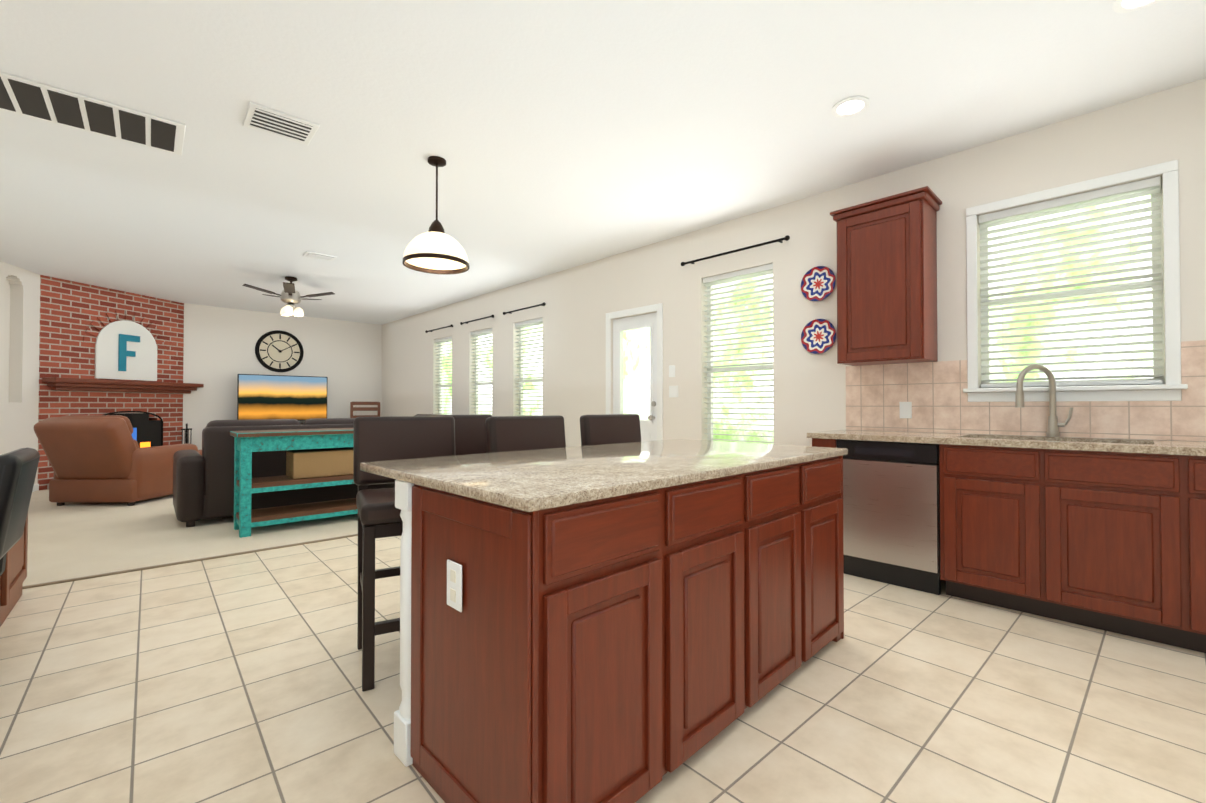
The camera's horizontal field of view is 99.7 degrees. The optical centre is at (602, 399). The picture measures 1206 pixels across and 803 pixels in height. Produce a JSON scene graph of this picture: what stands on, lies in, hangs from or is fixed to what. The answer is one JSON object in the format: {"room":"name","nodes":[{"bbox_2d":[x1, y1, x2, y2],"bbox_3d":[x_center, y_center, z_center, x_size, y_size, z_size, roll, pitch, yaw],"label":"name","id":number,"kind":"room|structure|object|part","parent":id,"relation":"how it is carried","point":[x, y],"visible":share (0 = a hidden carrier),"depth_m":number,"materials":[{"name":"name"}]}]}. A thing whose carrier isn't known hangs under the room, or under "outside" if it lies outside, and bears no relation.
{"room":"living room and kitchen","nodes":[
{"label":"living room and kitchen","id":0,"kind":"room"},
{"bbox_2d":[37,275,183,489],"bbox_3d":[-7.004,-0.199,7.395,0.970,2.740,1.948,0,-1,11],"label":"brick wall","id":1,"kind":"structure","parent":0,"point":[76,318],"depth_m":6.99,"materials":[{"name":"red brick"}]},
{"bbox_2d":[42,320,203,393],"bbox_3d":[-6.827,-0.629,7.396,0.220,1.040,1.948,0,-1,11],"label":"fireplace mantel","id":2,"kind":"structure","parent":1,"relation":"attached to","point":[125,351],"depth_m":7.33,"materials":[{"name":"brown wood"}]},
{"bbox_2d":[104,411,162,447],"bbox_3d":[-6.841,0.600,7.359,0.160,0.878,0.920,0,-1,11],"label":"fire screen","id":3,"kind":"object","parent":1,"relation":"on","point":[146,432],"visible":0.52,"depth_m":7.57,"materials":[{"name":"black metal"}]},
{"bbox_2d":[23,489,357,585],"bbox_3d":[-4.150,1.190,6.986,5.990,0.072,6.900,1,-1,-42],"label":"floor carpet","id":4,"kind":"object","parent":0,"point":[70,540],"depth_m":4.19,"materials":[{"name":"beige carpet"}]},
{"bbox_2d":[34,415,201,505],"bbox_3d":[-5.437,0.664,5.923,0.940,0.978,1.488,0,-1,0],"label":"recliner","id":5,"kind":"object","parent":4,"relation":"on","point":[99,459],"visible":0.92,"depth_m":5.39,"materials":[{"name":"brown leather"}]},
{"bbox_2d":[181,423,191,443],"bbox_3d":[-6.602,0.714,8.065,0.180,0.669,0.180,0,-1,11],"label":"fireplace tools","id":6,"kind":"object","parent":4,"relation":"on","point":[187,429],"visible":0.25,"depth_m":8.07,"materials":[{"name":"black metal"}]},
{"bbox_2d":[173,418,394,526],"bbox_3d":[-2.957,0.675,5.646,2.750,0.948,0.958,1,-1,-42],"label":"sofa","id":7,"kind":"object","parent":4,"relation":"on","point":[203,485],"visible":0.29,"depth_m":4.63,"materials":[{"name":"leather"}]},
{"bbox_2d":[230,428,357,537],"bbox_3d":[-2.472,0.709,4.817,1.680,0.860,0.480,1,-1,-42],"label":"console table","id":8,"kind":"object","parent":4,"relation":"on","point":[319,457],"visible":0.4,"depth_m":4.44,"materials":[{"name":"paint"}]},
{"bbox_2d":[286,447,352,478],"bbox_3d":[-2.562,0.580,4.739,0.620,0.234,0.320,1,-1,-42],"label":"basket","id":9,"kind":"object","parent":8,"relation":"on","point":[324,462],"depth_m":4.57,"materials":[{"name":"wicker"}]},
{"bbox_2d":[350,402,379,417],"bbox_3d":[-4.422,0.617,9.486,0.543,1.164,0.651,0,-1,-27],"label":"dining chair","id":10,"kind":"object","parent":4,"relation":"on","point":[352,408],"visible":0.4,"depth_m":9.73,"materials":[{"name":"brown wood"}]},
{"bbox_3d":[-5.562,0.799,8.867,1.700,0.780,0.460,1,-1,-42],"label":"tv stand","id":11,"kind":"object","parent":4,"relation":"on","visible":0},
{"bbox_2d":[237,374,327,420],"bbox_3d":[-5.556,-0.006,8.870,1.340,0.829,0.160,1,-1,-42],"label":"screen","id":12,"kind":"object","parent":11,"relation":"on","point":[301,398],"visible":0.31,"depth_m":8.80,"materials":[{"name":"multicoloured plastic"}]},
{"bbox_2d":[0,536,1205,802],"bbox_3d":[0.576,1.130,1.688,5.990,0.060,7.300,1,-1,-42],"label":"floor","id":13,"kind":"structure","parent":0,"point":[228,680],"depth_m":1.84,"materials":[{"name":"beige tile"}]},
{"bbox_2d":[0,513,27,626],"bbox_3d":[-2.710,0.720,1.683,0.767,0.760,2.660,1,-1,-42],"label":"built-in desk","id":14,"kind":"object","parent":13,"relation":"on","point":[13,576],"visible":0.29,"depth_m":2.65,"materials":[{"name":"brown wood"}]},
{"bbox_2d":[0,448,39,575],"bbox_3d":[-2.478,0.647,1.746,0.686,0.907,0.612,1,-1,-42],"label":"office chair","id":15,"kind":"object","parent":13,"relation":"on","point":[18,469],"visible":1,"depth_m":1.85,"materials":[{"name":"black leather"}]},
{"bbox_2d":[22,534,357,588],"bbox_3d":[-2.079,1.124,4.201,5.073,0.014,0.025,1,-1,-42],"label":"trim","id":16,"kind":"structure","parent":13,"relation":"on","point":[149,567],"depth_m":3.46,"materials":[{"name":"brown"}]},
{"bbox_2d":[353,416,454,690],"bbox_3d":[-0.838,0.592,2.232,0.450,1.031,0.497,0,-1,-28],"label":"stool","id":17,"kind":"object","parent":13,"relation":"on","point":[384,438],"visible":0.62,"depth_m":2.29,"materials":[{"name":"black"}]},
{"bbox_2d":[416,414,491,455],"bbox_3d":[-0.705,0.598,2.647,0.450,1.031,0.497,1,-1,-36],"label":"stool","id":18,"kind":"object","parent":13,"relation":"on","point":[470,434],"visible":0.08,"depth_m":2.83,"materials":[{"name":"black leather"}]},
{"bbox_2d":[485,415,565,452],"bbox_3d":[-0.229,0.594,2.375,0.450,1.031,0.497,1,-1,-45],"label":"stool","id":19,"kind":"object","parent":13,"relation":"on","point":[510,433],"visible":0.27,"depth_m":2.47,"materials":[{"name":"black leather"}]},
{"bbox_2d":[580,414,640,445],"bbox_3d":[0.194,0.600,2.819,0.450,1.031,0.497,1,-1,-44],"label":"stool","id":20,"kind":"object","parent":13,"relation":"on","point":[608,429],"visible":0.23,"depth_m":2.92,"materials":[{"name":"black leather"}]},
{"bbox_2d":[388,451,847,802],"bbox_3d":[0.237,0.678,1.973,1.809,0.850,0.701,1,-1,-45],"label":"kitchen island","id":21,"kind":"object","parent":13,"relation":"on","point":[631,622],"depth_m":1.37,"materials":[{"name":"brown wood"}]},
{"bbox_3d":[-0.587,0.673,1.585,0.092,0.850,0.092,1,-1,-45],"label":"post","id":22,"kind":"part","parent":21,"relation":"part of","materials":[{"name":"white wood"}]},
{"bbox_2d":[447,559,461,611],"bbox_3d":[-0.389,0.485,1.329,0.008,0.120,0.075,1,-1,-45],"label":"outlet","id":23,"kind":"object","parent":21,"relation":"attached to","point":[454,566],"depth_m":1.32,"materials":[{"name":"white plastic"}]},
{"bbox_2d":[360,439,847,506],"bbox_3d":[0.146,0.240,2.084,1.840,0.030,0.990,1,-1,-45],"label":"island countertop","id":24,"kind":"structure","parent":21,"relation":"on","point":[526,478],"depth_m":1.67,"materials":[{"name":"beige stone"}]},
{"bbox_2d":[807,436,826,446],"bbox_3d":[1.659,0.691,3.542,0.618,0.865,0.156,1,-1,-44],"label":"base cabinet","id":25,"kind":"object","parent":13,"relation":"on","point":[817,441],"depth_m":3.36,"materials":[{"name":"brown wood"}]},
{"bbox_2d":[836,439,940,594],"bbox_3d":[1.906,0.690,3.274,0.594,0.860,0.561,1,-1,-44],"label":"dishwasher","id":26,"kind":"object","parent":13,"relation":"on","point":[891,512],"visible":0.67,"depth_m":3.04,"materials":[{"name":"silver metal"}]},
{"bbox_2d":[827,436,1205,652],"bbox_3d":[2.973,0.674,2.182,0.618,0.865,3.662,1,-1,-44],"label":"base cabinet","id":27,"kind":"object","parent":13,"relation":"on","point":[1107,534],"depth_m":2.45,"materials":[{"name":"brown wood"}]},
{"bbox_2d":[807,430,1205,451],"bbox_3d":[2.914,0.224,2.241,0.628,0.034,3.820,1,-1,-44],"label":"countertop","id":28,"kind":"structure","parent":27,"relation":"on","point":[956,438],"depth_m":2.75,"materials":[{"name":"beige stone"}]},
{"bbox_2d":[1015,364,1072,435],"bbox_3d":[2.524,0.005,2.911,0.215,0.420,0.236,1,-1,-44],"label":"faucet","id":29,"kind":"object","parent":28,"relation":"on","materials":[{"name":"silver metal"}]},
{"bbox_2d":[991,436,1110,443],"bbox_3d":[2.433,0.345,2.776,0.451,0.218,0.810,1,-1,-44],"label":"sink","id":30,"kind":"object","parent":28,"relation":"in","point":[992,437],"depth_m":2.77,"materials":[{"name":"silver metal"}]},
{"bbox_2d":[0,78,1205,483],"bbox_3d":[-1.786,-0.239,4.186,6.211,2.740,13.847,1,-1,-42],"label":"wall","id":31,"kind":"structure","parent":0,"point":[390,368],"depth_m":4.93,"materials":[{"name":"beige paint"}]},
{"bbox_2d":[32,484,38,491],"bbox_3d":[-1.957,1.077,3.878,4.825,0.100,13.140,1,-1,-42],"label":"baseboard","id":32,"kind":"structure","parent":31,"relation":"attached to","point":[35,487],"depth_m":6.36,"materials":[{"name":"white"}]},
{"bbox_2d":[255,330,303,371],"bbox_3d":[-5.806,-0.868,9.147,0.754,0.754,0.026,1,-1,-44],"label":"wall clock","id":33,"kind":"object","parent":31,"relation":"attached to","point":[278,351],"visible":1,"depth_m":9.14,"materials":[{"name":"black metal"}]},
{"bbox_2d":[438,342,451,414],"bbox_3d":[-2.648,-0.193,8.525,0.175,1.685,0.810,1,-1,-44],"label":"window","id":34,"kind":"structure","parent":31,"relation":"in","point":[443,381],"depth_m":8.78,"materials":[{"name":"white"}]},
{"bbox_2d":[435,336,451,413],"bbox_3d":[-2.650,-0.236,8.524,0.060,1.594,0.648,1,-1,-44],"label":"window blind","id":35,"kind":"object","parent":34,"relation":"attached to","point":[443,340],"visible":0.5,"depth_m":8.51,"materials":[{"name":"white plastic"}]},
{"bbox_2d":[475,335,491,413],"bbox_3d":[-1.800,-0.204,7.648,0.175,1.685,0.810,1,-1,-44],"label":"window","id":36,"kind":"structure","parent":31,"relation":"in","point":[476,399],"depth_m":7.89,"materials":[{"name":"white"}]},
{"bbox_2d":[471,328,491,414],"bbox_3d":[-1.802,-0.247,7.647,0.060,1.594,0.648,1,-1,-44],"label":"window blind","id":37,"kind":"object","parent":36,"relation":"attached to","point":[482,332],"visible":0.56,"depth_m":7.65,"materials":[{"name":"white plastic"}]},
{"bbox_2d":[519,325,542,414],"bbox_3d":[-0.970,-0.214,6.789,0.175,1.685,0.810,1,-1,-44],"label":"window","id":38,"kind":"structure","parent":31,"relation":"in","point":[521,391],"depth_m":7.03,"materials":[{"name":"white"}]},
{"bbox_2d":[515,318,542,415],"bbox_3d":[-0.971,-0.258,6.787,0.060,1.594,0.648,1,-1,-44],"label":"window blind","id":39,"kind":"object","parent":38,"relation":"attached to","point":[529,323],"visible":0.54,"depth_m":6.79,"materials":[{"name":"white plastic"}]},
{"bbox_2d":[606,303,662,441],"bbox_3d":[0.326,0.091,5.388,0.133,2.110,0.810,1,-1,-44],"label":"door","id":40,"kind":"structure","parent":31,"relation":"attached to","point":[651,428],"depth_m":5.33,"materials":[{"name":"white wood"}]},
{"bbox_2d":[669,365,674,376],"bbox_3d":[0.683,-0.280,4.999,0.018,0.110,0.062,1,-1,-44],"label":"switch plates","id":41,"kind":"object","parent":31,"relation":"attached to","point":[671,368],"depth_m":5.00,"materials":[{"name":"white plastic"}]},
{"bbox_2d":[669,386,677,396],"bbox_3d":[0.696,-0.080,4.983,0.018,0.100,0.099,1,-1,-44],"label":"switch plates","id":42,"kind":"object","parent":31,"relation":"attached to","point":[673,390],"depth_m":4.99,"materials":[{"name":"white plastic"}]},
{"bbox_2d":[707,274,773,443],"bbox_3d":[1.206,-0.237,4.538,0.175,1.815,0.870,1,-1,-44],"label":"window","id":43,"kind":"structure","parent":31,"relation":"in","point":[709,436],"depth_m":4.71,"materials":[{"name":"white"}]},
{"bbox_2d":[703,263,773,442],"bbox_3d":[1.204,-0.281,4.537,0.060,1.724,0.708,1,-1,-44],"label":"window blind","id":44,"kind":"object","parent":43,"relation":"attached to","point":[762,271],"visible":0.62,"depth_m":4.52,"materials":[{"name":"white plastic"}]},
{"bbox_2d":[801,266,835,300],"bbox_3d":[1.679,-0.902,3.968,0.026,0.274,0.274,1,-1,-44],"label":"wall art","id":45,"kind":"object","parent":31,"relation":"attached to","point":[818,283],"visible":0.96,"depth_m":3.97},
{"bbox_2d":[801,319,835,353],"bbox_3d":[1.679,-0.492,3.962,0.026,0.274,0.274,1,-1,-44],"label":"wall art","id":46,"kind":"object","parent":31,"relation":"attached to","point":[818,336],"visible":0.98,"depth_m":3.96},
{"bbox_2d":[830,186,941,365],"bbox_3d":[1.926,-0.786,3.475,0.352,1.065,0.600,1,-1,-44],"label":"upper cabinet","id":47,"kind":"object","parent":31,"relation":"attached to","point":[886,280],"visible":1,"depth_m":3.33,"materials":[{"name":"brown wood"}]},
{"bbox_2d":[899,402,911,417],"bbox_3d":[2.100,0.072,3.527,0.018,0.104,0.074,1,-1,-44],"label":"switch plates","id":48,"kind":"object","parent":31,"relation":"attached to","point":[905,409],"depth_m":3.52,"materials":[{"name":"white plastic"}]},
{"bbox_2d":[846,340,1205,440],"bbox_3d":[3.145,-0.046,2.453,0.011,0.509,3.800,1,-1,-44],"label":"tile backsplash","id":49,"kind":"structure","parent":31,"relation":"attached to","point":[935,394],"depth_m":3.18,"materials":[{"name":"beige tile"}]},
{"bbox_2d":[963,160,1187,401],"bbox_3d":[2.704,-0.614,2.994,0.175,1.250,0.950,1,-1,-44],"label":"window","id":50,"kind":"structure","parent":31,"relation":"in","point":[1170,390],"depth_m":2.86,"materials":[{"name":"white wood"}]},
{"bbox_2d":[979,176,1162,387],"bbox_3d":[2.702,-0.630,2.992,0.060,1.104,0.788,1,-1,-44],"label":"window blind","id":51,"kind":"object","parent":50,"relation":"attached to","point":[1136,189],"visible":0.92,"depth_m":2.94,"materials":[{"name":"white plastic"}]},
{"bbox_2d":[0,0,1205,324],"bbox_3d":[-1.721,-1.648,4.297,5.990,0.080,14.200,1,-1,-42],"label":"ceiling","id":52,"kind":"structure","parent":0,"point":[560,134],"depth_m":2.93,"materials":[{"name":"white paint"}]},
{"bbox_2d":[0,71,185,154],"bbox_3d":[-3.042,-1.619,2.796,1.140,0.013,0.480,1,-1,-42],"label":"ceiling vent","id":53,"kind":"object","parent":52,"relation":"in","point":[36,100],"visible":1,"depth_m":2.88,"materials":[{"name":"white metal"}]},
{"bbox_2d":[243,102,319,144],"bbox_3d":[-1.898,-1.616,3.000,0.340,0.015,0.300,1,-1,-42],"label":"ceiling vent","id":54,"kind":"object","parent":52,"relation":"in","point":[277,123],"visible":0.96,"depth_m":2.98,"materials":[{"name":"white metal"}]},
{"bbox_2d":[242,276,334,316],"bbox_3d":[-4.049,-1.332,6.560,0.984,0.494,1.006,1,-1,-42],"label":"ceiling fan","id":55,"kind":"object","parent":52,"relation":"hanging from","point":[290,296],"visible":1,"depth_m":6.51,"materials":[{"name":"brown metal"}]},
{"bbox_2d":[303,251,336,260],"bbox_3d":[-3.129,-1.583,5.627,0.300,0.015,0.200,1,-1,-42],"label":"ceiling vent","id":56,"kind":"object","parent":52,"relation":"in","point":[319,256],"visible":1,"depth_m":5.60,"materials":[{"name":"white metal"}]},
{"bbox_2d":[403,156,468,273],"bbox_3d":[-1.122,-1.258,3.433,0.428,0.719,0.428,1,-1,-42],"label":"pendant lamp","id":57,"kind":"object","parent":52,"relation":"hanging from","point":[435,249],"visible":1,"depth_m":3.38,"materials":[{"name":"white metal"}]},
{"bbox_2d":[831,96,869,117],"bbox_3d":[1.371,-1.621,2.820,0.196,0.009,0.196,1,-1,-42],"label":"recessed light","id":58,"kind":"object","parent":52,"relation":"in","point":[850,106],"visible":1,"depth_m":2.81,"materials":[{"name":"white"}]},
{"bbox_2d":[1112,0,1160,12],"bbox_3d":[2.184,-1.630,2.044,0.196,0.009,0.196,1,-1,-42],"label":"recessed light","id":59,"kind":"object","parent":52,"relation":"in","point":[1123,6],"visible":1,"depth_m":2.10,"materials":[{"name":"white"}]},
{"label":"outside","id":60,"kind":"structure","parent":0,"visible":0},
{"bbox_2d":[442,195,1152,443],"bbox_3d":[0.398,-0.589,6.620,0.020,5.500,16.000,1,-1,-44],"label":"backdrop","id":61,"kind":"structure","parent":60,"point":[630,335],"depth_m":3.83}
]}

